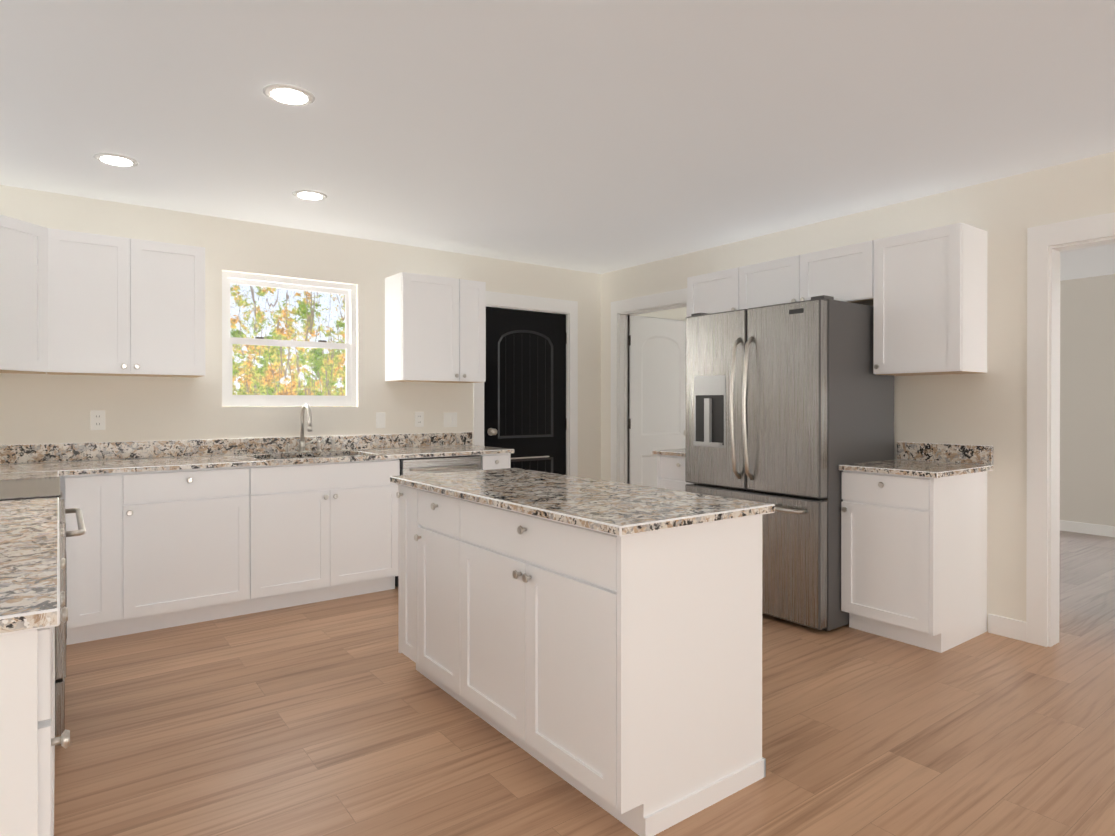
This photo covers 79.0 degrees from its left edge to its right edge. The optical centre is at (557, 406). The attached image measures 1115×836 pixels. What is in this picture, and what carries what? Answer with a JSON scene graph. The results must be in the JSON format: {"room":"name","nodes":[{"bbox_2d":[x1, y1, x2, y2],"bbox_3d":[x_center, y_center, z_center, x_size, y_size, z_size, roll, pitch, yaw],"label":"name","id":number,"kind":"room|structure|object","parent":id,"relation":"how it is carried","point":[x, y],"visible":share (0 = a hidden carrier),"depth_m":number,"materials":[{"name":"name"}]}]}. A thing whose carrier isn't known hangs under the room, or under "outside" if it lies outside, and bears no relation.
{"room":"kitchen","nodes":[
{"label":"kitchen","id":0,"kind":"room"},
{"bbox_2d":[284,404,335,452],"bbox_3d":[-1.643,0.146,4.562,0.351,0.332,0.215,0,0,-36],"label":"faucet","id":1,"kind":"object","parent":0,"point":[302,441],"visible":1,"depth_m":4.58,"materials":[{"name":"silver metal"}]},
{"bbox_2d":[0,185,685,479],"bbox_3d":[0.008,-0.007,6.062,8.790,2.440,0.120,0,0,-36],"label":"wall","id":2,"kind":"structure","parent":0,"point":[43,409],"depth_m":4.52,"materials":[{"name":"white paint"}]},
{"bbox_2d":[91,410,104,429],"bbox_3d":[-2.704,0.080,3.978,0.072,0.116,0.007,0,0,-36],"label":"electrical outlet plate","id":3,"kind":"object","parent":2,"relation":"attached to","point":[98,419],"depth_m":3.98,"materials":[{"name":"white plastic"}]},
{"bbox_2d":[50,230,147,376],"bbox_3d":[-2.630,-0.566,3.808,0.473,0.764,0.362,0,0,-36],"label":"upper cabinet","id":4,"kind":"object","parent":2,"relation":"attached to","point":[76,303],"depth_m":3.74,"materials":[{"name":"white wood"}]},
{"bbox_2d":[148,241,204,377],"bbox_3d":[-2.369,-0.567,4.025,0.442,0.764,0.323,0,0,-36],"label":"upper cabinet","id":5,"kind":"object","parent":2,"relation":"attached to","point":[176,272],"depth_m":3.94,"materials":[{"name":"white wood"}]},
{"bbox_2d":[222,271,355,406],"bbox_3d":[-1.851,-0.443,4.699,0.896,0.885,0.070,0,0,-36],"label":"window","id":6,"kind":"structure","parent":2,"relation":"in","point":[230,399],"depth_m":4.67,"materials":[{"name":"white plastic"}]},
{"bbox_2d":[376,412,384,427],"bbox_3d":[-1.309,0.102,5.009,0.072,0.116,0.008,0,0,-36],"label":"electrical outlet plate","id":7,"kind":"object","parent":2,"relation":"attached to","point":[380,416],"depth_m":5.00,"materials":[{"name":"white plastic"}]},
{"bbox_2d":[415,412,423,426],"bbox_3d":[-1.060,0.098,5.193,0.072,0.116,0.007,0,0,-36],"label":"electrical outlet plate","id":8,"kind":"object","parent":2,"relation":"attached to","point":[419,416],"depth_m":5.19,"materials":[{"name":"white plastic"}]},
{"bbox_2d":[385,272,467,382],"bbox_3d":[-0.983,-0.571,5.049,0.511,0.764,0.323,0,0,-36],"label":"upper cabinet","id":9,"kind":"object","parent":2,"relation":"attached to","point":[426,316],"depth_m":4.92,"materials":[{"name":"white wood"}]},
{"bbox_2d":[444,412,456,426],"bbox_3d":[-0.847,0.105,5.351,0.118,0.116,0.008,0,0,-36],"label":"electrical outlet plate","id":10,"kind":"object","parent":2,"relation":"attached to","point":[450,419],"depth_m":5.35,"materials":[{"name":"white plastic"}]},
{"bbox_2d":[456,280,485,382],"bbox_3d":[-0.759,-0.572,5.215,0.287,0.764,0.323,0,0,-36],"label":"upper cabinet","id":11,"kind":"object","parent":2,"relation":"attached to","point":[476,289],"depth_m":5.13,"materials":[{"name":"white wood"}]},
{"bbox_2d":[484,307,566,474],"bbox_3d":[-0.252,0.193,5.800,0.866,2.030,0.122,0,0,-36],"label":"door","id":12,"kind":"structure","parent":2,"relation":"in","point":[525,418],"depth_m":5.82,"materials":[{"name":"black paint"}]},
{"bbox_2d":[473,291,577,476],"bbox_3d":[-0.286,0.133,5.836,1.063,2.160,0.138,0,0,-36],"label":"door frame","id":13,"kind":"structure","parent":2,"relation":"attached to","point":[568,308],"depth_m":6.04,"materials":[{"name":"white wood"}]},
{"bbox_2d":[0,0,1114,280],"bbox_3d":[2.309,-1.266,2.946,8.790,0.100,7.860,0,0,-36],"label":"ceiling","id":14,"kind":"structure","parent":0,"point":[598,136],"depth_m":2.78,"materials":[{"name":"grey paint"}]},
{"bbox_2d":[93,153,138,166],"bbox_3d":[-2.176,-1.213,3.335,0.189,0.007,0.189,0,0,9],"label":"recessed light","id":15,"kind":"object","parent":14,"relation":"in","point":[108,158],"depth_m":3.32,"materials":[{"name":"white plastic"}]},
{"bbox_2d":[263,84,314,105],"bbox_3d":[-1.046,-1.211,2.635,0.189,0.007,0.189,0,0,9],"label":"recessed light","id":16,"kind":"object","parent":14,"relation":"in","point":[288,94],"depth_m":2.62,"materials":[{"name":"white plastic"}]},
{"bbox_2d":[292,190,326,199],"bbox_3d":[-1.427,-1.215,3.897,0.189,0.007,0.189,0,0,9],"label":"recessed light","id":17,"kind":"object","parent":14,"relation":"in","point":[303,194],"depth_m":3.88,"materials":[{"name":"white plastic"}]},
{"bbox_2d":[54,531,1114,835],"bbox_3d":[2.309,1.274,2.955,8.790,0.100,7.860,0,0,-36],"label":"floor","id":18,"kind":"structure","parent":0,"point":[338,717],"depth_m":2.49,"materials":[{"name":"brown wood"}]},
{"bbox_2d":[0,500,58,523],"bbox_3d":[-1.869,0.790,1.966,0.651,0.875,0.591,0,0,-36],"label":"base cabinet","id":19,"kind":"object","parent":18,"relation":"on","point":[47,509],"depth_m":2.06,"materials":[{"name":"beige stone"}]},
{"bbox_2d":[0,520,59,555],"bbox_3d":[-1.570,0.792,1.563,0.651,0.875,0.649,0,0,-36],"label":"base cabinet","id":20,"kind":"object","parent":18,"relation":"on","point":[29,535],"depth_m":1.68,"materials":[{"name":"beige stone"}]},
{"bbox_2d":[0,476,59,503],"bbox_3d":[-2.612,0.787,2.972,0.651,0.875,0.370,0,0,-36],"label":"base cabinet","id":21,"kind":"object","parent":18,"relation":"on","point":[23,501],"depth_m":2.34,"materials":[{"name":"beige stone"}]},
{"bbox_2d":[0,548,63,835],"bbox_3d":[-1.267,0.793,1.152,0.651,0.875,0.609,0,0,-36],"label":"base cabinet","id":22,"kind":"object","parent":18,"relation":"on","point":[30,613],"depth_m":1.09,"materials":[{"name":"white wood"}]},
{"bbox_2d":[0,464,67,475],"bbox_3d":[-2.959,0.785,3.472,0.688,0.875,0.517,0,0,-36],"label":"base cabinet","id":23,"kind":"object","parent":18,"relation":"on","point":[21,469],"depth_m":3.36,"materials":[{"name":"beige stone"}]},
{"bbox_2d":[0,477,85,735],"bbox_3d":[-2.236,0.685,2.541,0.745,1.081,0.756,0,0,-36],"label":"range","id":24,"kind":"object","parent":18,"relation":"on","point":[28,488],"visible":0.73,"depth_m":2.42,"materials":[{"name":"silver metal"}]},
{"bbox_2d":[60,460,127,644],"bbox_3d":[-2.555,0.784,3.709,0.244,0.875,0.617,0,0,-36],"label":"base cabinet","id":25,"kind":"object","parent":18,"relation":"on","point":[95,563],"depth_m":3.48,"materials":[{"name":"white wood"}]},
{"bbox_2d":[116,456,263,634],"bbox_3d":[-2.198,0.783,3.973,0.714,0.875,0.617,0,0,-36],"label":"base cabinet","id":26,"kind":"object","parent":18,"relation":"on","point":[181,532],"depth_m":3.75,"materials":[{"name":"white wood"}]},
{"bbox_2d":[395,455,481,586],"bbox_3d":[-0.944,0.778,4.856,0.603,0.859,0.634,0,0,-36],"label":"dishwasher","id":27,"kind":"object","parent":18,"relation":"on","point":[415,466],"visible":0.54,"depth_m":4.61,"materials":[{"name":"grey metal"}]},
{"bbox_2d":[440,448,511,469],"bbox_3d":[-0.622,0.779,5.138,0.237,0.875,0.617,0,0,-36],"label":"base cabinet","id":28,"kind":"object","parent":18,"relation":"on","point":[492,458],"depth_m":4.86,"materials":[{"name":"white wood"}]},
{"bbox_2d":[390,468,774,835],"bbox_3d":[-0.025,0.773,2.665,0.685,0.905,1.580,0,0,-36],"label":"kitchen island","id":29,"kind":"object","parent":18,"relation":"on","point":[598,642],"visible":1,"depth_m":2.13,"materials":[{"name":"white wood"}]},
{"bbox_2d":[652,448,693,491],"bbox_3d":[1.067,0.712,4.836,0.643,1.010,0.455,0,0,-36],"label":"base cabinet","id":30,"kind":"object","parent":18,"relation":"on","point":[670,469],"visible":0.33,"depth_m":4.71,"materials":[{"name":"white wood"}]},
{"bbox_2d":[685,295,893,630],"bbox_3d":[1.384,0.311,4.175,0.862,1.818,0.963,0,0,-36],"label":"fridge","id":31,"kind":"object","parent":18,"relation":"on","point":[789,408],"visible":0.85,"depth_m":3.79,"materials":[{"name":"grey metal"}]},
{"bbox_2d":[839,442,992,652],"bbox_3d":[1.937,0.717,3.658,0.643,1.010,0.515,0,0,-36],"label":"base cabinet","id":32,"kind":"object","parent":18,"relation":"on","point":[914,543],"visible":1,"depth_m":3.50,"materials":[{"name":"white wood"}]},
{"bbox_2d":[601,151,1114,631],"bbox_3d":[2.715,0.003,3.251,0.120,2.440,7.620,0,0,-36],"label":"wall","id":33,"kind":"structure","parent":0,"point":[989,408],"depth_m":3.66,"materials":[{"name":"white paint"}]},
{"bbox_2d":[611,288,686,482],"bbox_3d":[0.845,0.134,5.781,0.154,2.160,1.010,0,0,-36],"label":"door frame","id":34,"kind":"structure","parent":33,"relation":"attached to","point":[620,310],"depth_m":6.08,"materials":[{"name":"white wood"}]},
{"bbox_2d":[687,270,726,316],"bbox_3d":[1.241,-0.788,4.864,0.322,0.329,0.529,0,0,-36],"label":"upper cabinet","id":35,"kind":"object","parent":33,"relation":"attached to","point":[706,293],"depth_m":4.83,"materials":[{"name":"white wood"}]},
{"bbox_2d":[727,241,870,310],"bbox_3d":[1.625,-0.786,4.344,0.322,0.329,0.999,0,0,-36],"label":"upper cabinet","id":36,"kind":"object","parent":33,"relation":"attached to","point":[843,273],"depth_m":4.19,"materials":[{"name":"white wood"}]},
{"bbox_2d":[871,223,987,375],"bbox_3d":[2.063,-0.566,3.754,0.322,0.764,0.464,0,0,-36],"label":"upper cabinet","id":37,"kind":"object","parent":33,"relation":"attached to","point":[923,293],"depth_m":3.62,"materials":[{"name":"white wood"}]},
{"bbox_2d":[988,614,1025,635],"bbox_3d":[2.034,1.169,4.289,0.014,0.100,1.728,0,0,-36],"label":"baseboard","id":38,"kind":"structure","parent":33,"relation":"attached to","point":[1007,627],"depth_m":3.58,"materials":[{"name":"white wood"}]},
{"bbox_2d":[1026,212,1114,646],"bbox_3d":[3.111,0.152,2.716,0.154,2.146,2.070,0,0,-36],"label":"door frame","id":39,"kind":"structure","parent":33,"relation":"attached to","point":[1047,244],"depth_m":3.46,"materials":[{"name":"white wood"}]},
{"bbox_2d":[1060,274,1114,525],"bbox_3d":[5.795,-0.005,5.527,0.120,2.440,7.620,0,0,-36],"label":"wall","id":40,"kind":"structure","parent":0,"point":[1087,399],"depth_m":6.43,"materials":[{"name":"white paint"}]},
{"bbox_2d":[1060,520,1114,536],"bbox_3d":[6.234,1.167,4.824,0.014,0.100,5.940,0,0,-36],"label":"baseboard","id":41,"kind":"structure","parent":40,"relation":"attached to","point":[1070,526],"depth_m":6.43,"materials":[{"name":"white wood"}]},
{"bbox_3d":[-1.177,0.014,0.373,0.120,2.440,7.620,0,0,-36],"label":"wall","id":42,"kind":"structure","parent":0,"visible":0},
{"bbox_2d":[0,214,63,373],"bbox_3d":[-2.708,-0.565,3.366,0.363,0.764,0.367,0,0,-36],"label":"upper cabinet","id":43,"kind":"object","parent":42,"relation":"attached to","point":[31,255],"depth_m":3.50,"materials":[{"name":"white wood"}]},
{"label":"outside","id":44,"kind":"structure","parent":0,"visible":0},
{"bbox_2d":[230,284,351,406],"bbox_3d":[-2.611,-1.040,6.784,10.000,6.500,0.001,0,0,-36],"label":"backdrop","id":45,"kind":"structure","parent":44,"point":[270,330],"depth_m":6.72,"materials":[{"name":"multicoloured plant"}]},
{"bbox_3d":[2.487,-0.010,6.780,3.704,2.440,1.667,0,0,-36],"label":"wall","id":46,"kind":"structure","parent":0,"visible":0},
{"bbox_2d":[627,315,685,487],"bbox_3d":[0.959,0.189,6.339,0.812,2.030,0.192,0,0,-36],"label":"door","id":47,"kind":"structure","parent":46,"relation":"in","point":[656,413],"depth_m":6.27,"materials":[{"name":"white wood"}]}
]}

